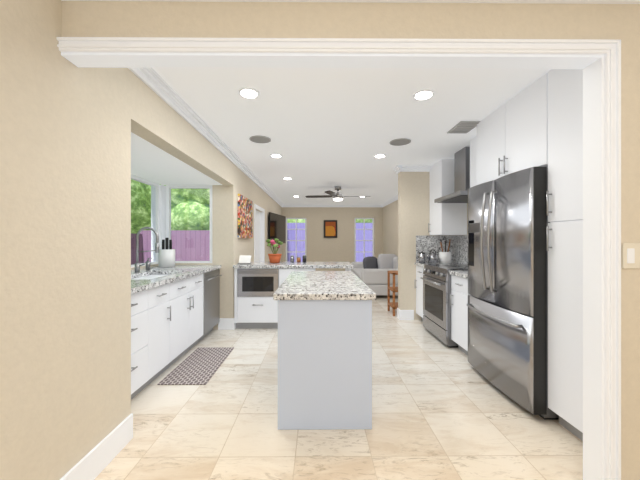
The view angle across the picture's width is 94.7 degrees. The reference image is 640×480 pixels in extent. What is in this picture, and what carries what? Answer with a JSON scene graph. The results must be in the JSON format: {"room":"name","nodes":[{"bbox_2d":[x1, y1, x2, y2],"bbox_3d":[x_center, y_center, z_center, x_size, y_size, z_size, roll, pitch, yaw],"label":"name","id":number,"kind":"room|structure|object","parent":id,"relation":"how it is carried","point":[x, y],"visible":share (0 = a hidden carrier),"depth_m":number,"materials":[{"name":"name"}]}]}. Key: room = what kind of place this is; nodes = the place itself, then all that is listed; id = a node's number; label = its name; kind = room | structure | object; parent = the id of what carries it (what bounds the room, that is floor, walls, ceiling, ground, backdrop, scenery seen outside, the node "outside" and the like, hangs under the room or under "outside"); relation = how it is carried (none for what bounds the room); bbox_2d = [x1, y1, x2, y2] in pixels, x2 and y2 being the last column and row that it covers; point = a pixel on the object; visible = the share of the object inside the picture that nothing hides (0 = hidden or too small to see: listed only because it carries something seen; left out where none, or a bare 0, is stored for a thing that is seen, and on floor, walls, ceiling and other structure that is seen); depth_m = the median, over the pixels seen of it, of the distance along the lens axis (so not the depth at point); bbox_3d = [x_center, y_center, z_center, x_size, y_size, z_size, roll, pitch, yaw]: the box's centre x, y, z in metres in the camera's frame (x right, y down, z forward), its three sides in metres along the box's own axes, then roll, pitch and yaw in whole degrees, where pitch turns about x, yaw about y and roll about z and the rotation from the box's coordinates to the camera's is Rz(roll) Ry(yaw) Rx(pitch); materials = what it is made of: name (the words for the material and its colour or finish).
{"room":"kitchen","nodes":[
{"label":"kitchen","id":0,"kind":"room"},
{"bbox_2d":[0,0,281,479],"bbox_3d":[-1.299,0.050,3.591,0.150,2.440,12.400,0,0,0],"label":"wall","id":1,"kind":"structure","parent":0,"point":[66,128],"depth_m":1.40,"materials":[{"name":"paint"}]},
{"bbox_2d":[60,308,413,479],"bbox_3d":[0.618,1.190,3.604,4.115,0.160,12.400,0,0,0],"label":"baseboard","id":2,"kind":"structure","parent":1,"relation":"attached to","point":[92,464],"depth_m":1.68,"materials":[{"name":"white wood"}]},
{"bbox_2d":[238,194,252,237],"bbox_3d":[-1.214,-0.360,4.822,0.032,0.660,0.860,0,0,0],"label":"canvas","id":3,"kind":"object","parent":1,"relation":"attached to","point":[245,206],"visible":1,"depth_m":4.74},
{"bbox_2d":[256,210,260,261],"bbox_3d":[-1.356,0.305,6.051,0.110,1.930,0.980,0,0,0],"label":"door","id":4,"kind":"structure","parent":1,"relation":"in","point":[258,214],"depth_m":6.25,"materials":[{"name":"white wood"}]},
{"bbox_2d":[254,204,264,261],"bbox_3d":[-1.309,0.295,6.051,0.165,1.950,1.020,0,0,0],"label":"door frame","id":5,"kind":"structure","parent":1,"relation":"attached to","point":[255,205],"depth_m":6.48,"materials":[{"name":"white wood"}]},
{"bbox_2d":[269,212,285,243],"bbox_3d":[-1.188,-0.285,7.659,0.235,0.750,1.300,0,0,10],"label":"television","id":6,"kind":"object","parent":1,"relation":"attached to","point":[277,223],"depth_m":7.55,"materials":[{"name":"black"}]},
{"bbox_2d":[62,1,639,479],"bbox_3d":[0.740,0.050,1.440,3.900,2.440,0.090,0,0,0],"label":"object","id":7,"kind":"structure","parent":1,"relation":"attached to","point":[621,22],"depth_m":1.39,"materials":[{"name":"beige paint"}]},
{"bbox_2d":[131,132,221,184],"bbox_3d":[-1.796,-0.820,3.038,0.850,0.080,2.300,0,0,0],"label":"ceiling","id":8,"kind":"structure","parent":0,"point":[148,161],"depth_m":3.22,"materials":[{"name":"paint"}]},
{"bbox_2d":[131,185,222,328],"bbox_3d":[-1.871,0.050,3.037,1.000,2.440,2.600,0,0,0],"label":"wall","id":9,"kind":"structure","parent":0,"point":[217,190],"depth_m":4.19,"materials":[{"name":"paint"}]},
{"bbox_2d":[131,174,158,267],"bbox_3d":[-2.281,-0.221,3.060,0.060,1.139,2.180,0,0,0],"label":"window","id":10,"kind":"structure","parent":9,"relation":"in","point":[155,185],"depth_m":4.10,"materials":[{"name":"white"}]},
{"bbox_2d":[166,185,211,262],"bbox_3d":[-1.869,-0.221,4.247,0.670,1.139,0.060,0,0,0],"label":"window","id":11,"kind":"structure","parent":9,"relation":"in","point":[168,187],"depth_m":4.22,"materials":[{"name":"white"}]},
{"bbox_2d":[282,207,382,270],"bbox_3d":[0.408,0.050,9.878,3.650,2.440,0.150,0,0,0],"label":"wall","id":12,"kind":"structure","parent":0,"point":[319,248],"depth_m":9.80,"materials":[{"name":"paint"}]},
{"bbox_2d":[286,218,306,261],"bbox_3d":[-0.797,0.020,9.875,0.690,1.530,0.060,0,0,0],"label":"window","id":13,"kind":"structure","parent":12,"relation":"in","point":[296,229],"depth_m":9.85,"materials":[{"name":"white"}]},
{"bbox_2d":[324,220,336,237],"bbox_3d":[0.349,-0.365,9.781,0.450,0.590,0.037,0,0,0],"label":"picture frame","id":14,"kind":"object","parent":12,"relation":"attached to","point":[330,226],"visible":1,"depth_m":9.77,"materials":[{"name":"black wood"}]},
{"bbox_2d":[354,218,373,261],"bbox_3d":[1.478,0.020,9.890,0.660,1.530,0.060,0,0,0],"label":"window","id":15,"kind":"structure","parent":12,"relation":"in","point":[355,229],"depth_m":9.86,"materials":[{"name":"white"}]},
{"bbox_2d":[94,295,582,479],"bbox_3d":[0.201,1.300,3.601,5.250,0.060,12.700,0,0,0],"label":"floor","id":16,"kind":"structure","parent":0,"point":[398,446],"depth_m":1.98,"materials":[{"name":"tile"}]},
{"bbox_2d":[131,227,221,398],"bbox_3d":[-1.793,0.561,3.038,0.843,1.417,2.288,0,0,0],"label":"kitchen counter","id":17,"kind":"object","parent":16,"relation":"on","point":[173,309],"visible":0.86,"depth_m":2.86,"materials":[{"name":"white wood"}]},
{"bbox_2d":[146,258,151,269],"bbox_3d":[-2.034,0.284,3.506,0.069,0.136,0.050,0,0,0],"label":"soap dispenser","id":18,"kind":"object","parent":17,"relation":"on","point":[147,261],"visible":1,"depth_m":3.49,"materials":[{"name":"silver metal"}]},
{"bbox_2d":[158,238,174,266],"bbox_3d":[-2.026,0.162,3.906,0.200,0.383,0.200,0,0,0],"label":"canister","id":19,"kind":"object","parent":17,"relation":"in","point":[166,255],"visible":1,"depth_m":3.85,"materials":[{"name":"white ceramic"}]},
{"bbox_2d":[157,347,233,384],"bbox_3d":[-1.216,1.265,3.022,0.420,0.008,0.880,0,0,0],"label":"kitchen mat","id":20,"kind":"object","parent":16,"relation":"on","point":[200,366],"visible":1,"depth_m":2.92,"materials":[{"name":"grey fabric"}]},
{"bbox_2d":[233,262,353,328],"bbox_3d":[-0.375,0.811,4.460,1.690,0.918,0.676,0,0,0],"label":"base cabinet","id":21,"kind":"object","parent":16,"relation":"on","point":[255,283],"visible":0.73,"depth_m":4.15,"materials":[{"name":"white wood"}]},
{"bbox_2d":[238,255,251,263],"bbox_3d":[-1.109,0.289,4.353,0.180,0.118,0.120,0,0,0],"label":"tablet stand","id":22,"kind":"object","parent":21,"relation":"on","point":[243,259],"visible":1,"depth_m":4.36,"materials":[{"name":"white metal"}]},
{"bbox_2d":[266,238,282,262],"bbox_3d":[-0.702,0.160,4.505,0.254,0.376,0.231,0,0,0],"label":"plant pot","id":23,"kind":"object","parent":21,"relation":"on","point":[273,258],"visible":1,"depth_m":4.46,"materials":[{"name":"orange ceramic"}]},
{"bbox_2d":[290,255,305,262],"bbox_3d":[-0.336,0.290,4.583,0.248,0.116,0.090,0,0,0],"label":"spice jars","id":24,"kind":"object","parent":21,"relation":"on","point":[304,256],"visible":1,"depth_m":4.55,"materials":[{"name":"clear glass"}]},
{"bbox_2d":[273,271,375,429],"bbox_3d":[0.027,0.812,2.668,0.680,0.915,1.435,0,0,0],"label":"kitchen island","id":25,"kind":"object","parent":16,"relation":"on","point":[325,317],"visible":1,"depth_m":1.98,"materials":[{"name":"white wood"}]},
{"bbox_2d":[351,254,397,294],"bbox_3d":[1.484,0.795,7.485,1.170,0.950,2.250,0,0,0],"label":"sofa","id":26,"kind":"object","parent":16,"relation":"on","point":[373,271],"visible":0.61,"depth_m":6.39,"materials":[{"name":"grey fabric"}]},
{"bbox_2d":[388,271,397,315],"bbox_3d":[1.430,0.910,5.110,0.430,0.720,0.400,0,0,0],"label":"shelf","id":27,"kind":"object","parent":16,"relation":"on","point":[394,305],"visible":0.4,"depth_m":5.04,"materials":[{"name":"brown wood"}]},
{"bbox_2d":[398,172,452,319],"bbox_3d":[1.698,0.050,4.762,0.840,2.440,0.140,0,0,0],"label":"wall pier","id":28,"kind":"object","parent":16,"relation":"on","point":[413,187],"visible":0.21,"depth_m":4.69,"materials":[{"name":"paint"}]},
{"bbox_2d":[414,235,467,355],"bbox_3d":[1.807,0.600,3.837,0.628,1.340,1.705,0,0,0],"label":"base cabinet","id":29,"kind":"object","parent":16,"relation":"on","point":[458,247],"depth_m":4.27,"materials":[{"name":"white wood"}]},
{"bbox_2d":[418,251,425,262],"bbox_3d":[1.574,0.261,4.551,0.104,0.182,0.104,0,0,0],"label":"coffee canister","id":30,"kind":"object","parent":29,"relation":"on","point":[421,254],"visible":0.99,"depth_m":4.51,"materials":[{"name":"silver metal"}]},
{"bbox_2d":[426,250,437,262],"bbox_3d":[1.735,0.248,4.538,0.161,0.207,0.150,0,0,-41],"label":"kettle","id":31,"kind":"object","parent":29,"relation":"on","point":[432,258],"visible":1,"depth_m":4.50,"materials":[{"name":"silver metal"}]},
{"bbox_2d":[439,239,451,262],"bbox_3d":[1.919,0.171,4.523,0.180,0.364,0.180,0,0,0],"label":"utensil crock","id":32,"kind":"object","parent":29,"relation":"on","point":[444,257],"visible":0.98,"depth_m":4.46,"materials":[{"name":"white ceramic"}]},
{"bbox_2d":[420,264,467,347],"bbox_3d":[1.759,0.805,3.832,0.691,0.929,0.760,0,0,0],"label":"range","id":33,"kind":"object","parent":16,"relation":"on","point":[436,278],"visible":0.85,"depth_m":3.68,"materials":[{"name":"silver metal"}]},
{"bbox_2d":[466,167,558,419],"bbox_3d":[1.753,0.380,2.505,0.737,1.780,0.904,0,0,0],"label":"fridge","id":34,"kind":"object","parent":16,"relation":"on","point":[507,305],"visible":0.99,"depth_m":2.25,"materials":[{"name":"silver metal"}]},
{"bbox_2d":[477,69,582,440],"bbox_3d":[1.834,0.051,2.243,0.590,2.437,1.476,0,0,0],"label":"tall cabinet","id":35,"kind":"object","parent":16,"relation":"on","point":[541,125],"visible":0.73,"depth_m":1.95,"materials":[{"name":"white wood"}]},
{"bbox_2d":[153,68,550,204],"bbox_3d":[0.201,-1.220,3.601,5.250,0.100,12.700,0,0,0],"label":"ceiling","id":36,"kind":"structure","parent":0,"point":[327,126],"depth_m":2.79,"materials":[{"name":"paint"}]},
{"bbox_2d":[238,87,259,98],"bbox_3d":[-0.562,-1.165,2.331,0.166,0.010,0.175,0,0,0],"label":"recessed light","id":37,"kind":"object","parent":36,"relation":"in","point":[252,93],"depth_m":2.34,"materials":[{"name":"white"}]},
{"bbox_2d":[249,135,270,142],"bbox_3d":[-0.692,-1.165,3.392,0.242,0.010,0.240,0,0,-3],"label":"ceiling speaker","id":38,"kind":"object","parent":36,"relation":"attached to","point":[257,139],"depth_m":3.40,"materials":[{"name":"grey"}]},
{"bbox_2d":[270,154,281,157],"bbox_3d":[-0.608,-1.165,4.075,0.159,0.010,0.146,0,0,0],"label":"recessed light","id":39,"kind":"object","parent":36,"relation":"in","point":[272,155],"depth_m":4.06,"materials":[{"name":"white"}]},
{"bbox_2d":[305,186,370,200],"bbox_3d":[0.398,-1.020,6.233,1.441,0.300,0.829,0,0,0],"label":"ceiling fan","id":40,"kind":"object","parent":36,"relation":"hanging from","point":[336,196],"depth_m":6.46,"materials":[{"name":"grey metal"}]},
{"bbox_2d":[374,154,385,157],"bbox_3d":[0.829,-1.165,4.075,0.162,0.010,0.146,0,0,0],"label":"recessed light","id":41,"kind":"object","parent":36,"relation":"in","point":[377,155],"depth_m":4.07,"materials":[{"name":"white"}]},
{"bbox_2d":[389,138,410,145],"bbox_3d":[0.952,-1.165,3.495,0.249,0.010,0.254,0,0,-3],"label":"ceiling speaker","id":42,"kind":"object","parent":36,"relation":"attached to","point":[394,142],"depth_m":3.51,"materials":[{"name":"grey"}]},
{"bbox_2d":[413,89,434,100],"bbox_3d":[0.829,-1.165,2.363,0.167,0.010,0.180,0,0,0],"label":"recessed light","id":43,"kind":"object","parent":36,"relation":"in","point":[421,95],"depth_m":2.37,"materials":[{"name":"white"}]},
{"bbox_2d":[447,121,479,133],"bbox_3d":[1.489,-1.161,3.050,0.220,0.015,0.320,0,0,0],"label":"ceiling vent","id":44,"kind":"object","parent":36,"relation":"in","point":[464,127],"visible":0.88,"depth_m":3.04,"materials":[{"name":"grey metal"}]},
{"bbox_2d":[383,200,467,255],"bbox_3d":[2.187,0.050,5.655,0.150,2.440,8.320,0,0,0],"label":"wall","id":45,"kind":"structure","parent":0,"point":[390,211],"depth_m":8.63,"materials":[{"name":"paint"}]},
{"bbox_2d":[61,0,639,206],"bbox_3d":[0.726,-1.127,3.605,3.900,0.085,12.400,0,0,0],"label":"crown molding","id":46,"kind":"structure","parent":45,"relation":"attached to","point":[150,77],"depth_m":2.16,"materials":[{"name":"white wood"}]},
{"bbox_2d":[434,147,469,202],"bbox_3d":[1.876,-0.846,3.833,0.484,0.642,0.760,0,0,0],"label":"range hood","id":47,"kind":"object","parent":45,"relation":"attached to","point":[462,157],"visible":0.53,"depth_m":3.76,"materials":[{"name":"silver metal"}]},
{"bbox_2d":[428,136,476,234],"bbox_3d":[1.908,-0.621,3.837,0.400,1.092,1.704,0,0,0],"label":"upper cabinet","id":48,"kind":"object","parent":45,"relation":"attached to","point":[444,218],"visible":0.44,"depth_m":4.22,"materials":[{"name":"white wood"}]},
{"bbox_3d":[0.755,0.050,-0.675,4.200,2.440,4.140,0,0,0],"label":"wall","id":49,"kind":"structure","parent":0,"visible":0},
{"bbox_2d":[56,37,620,479],"bbox_3d":[0.098,0.166,1.423,2.615,2.208,0.125,0,0,0],"label":"door frame","id":50,"kind":"structure","parent":49,"relation":"attached to","point":[599,59],"depth_m":1.39,"materials":[{"name":"white wood"}]},
{"bbox_2d":[622,243,639,268],"bbox_3d":[1.498,0.075,1.394,0.135,0.120,0.010,0,0,0],"label":"switch plate","id":51,"kind":"object","parent":49,"relation":"attached to","point":[630,252],"visible":1,"depth_m":1.39,"materials":[{"name":"beige plastic"}]},
{"label":"outside","id":52,"kind":"structure","parent":0,"visible":0},
{"bbox_3d":[-0.068,1.470,10.000,60.000,0.200,60.000,0,0,0],"label":"ground","id":53,"kind":"structure","parent":52,"visible":0},
{"bbox_2d":[131,178,371,264],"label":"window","id":54,"kind":"structure","parent":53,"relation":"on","point":[190,208],"depth_m":8.92,"materials":[{"name":"green"}]}
]}

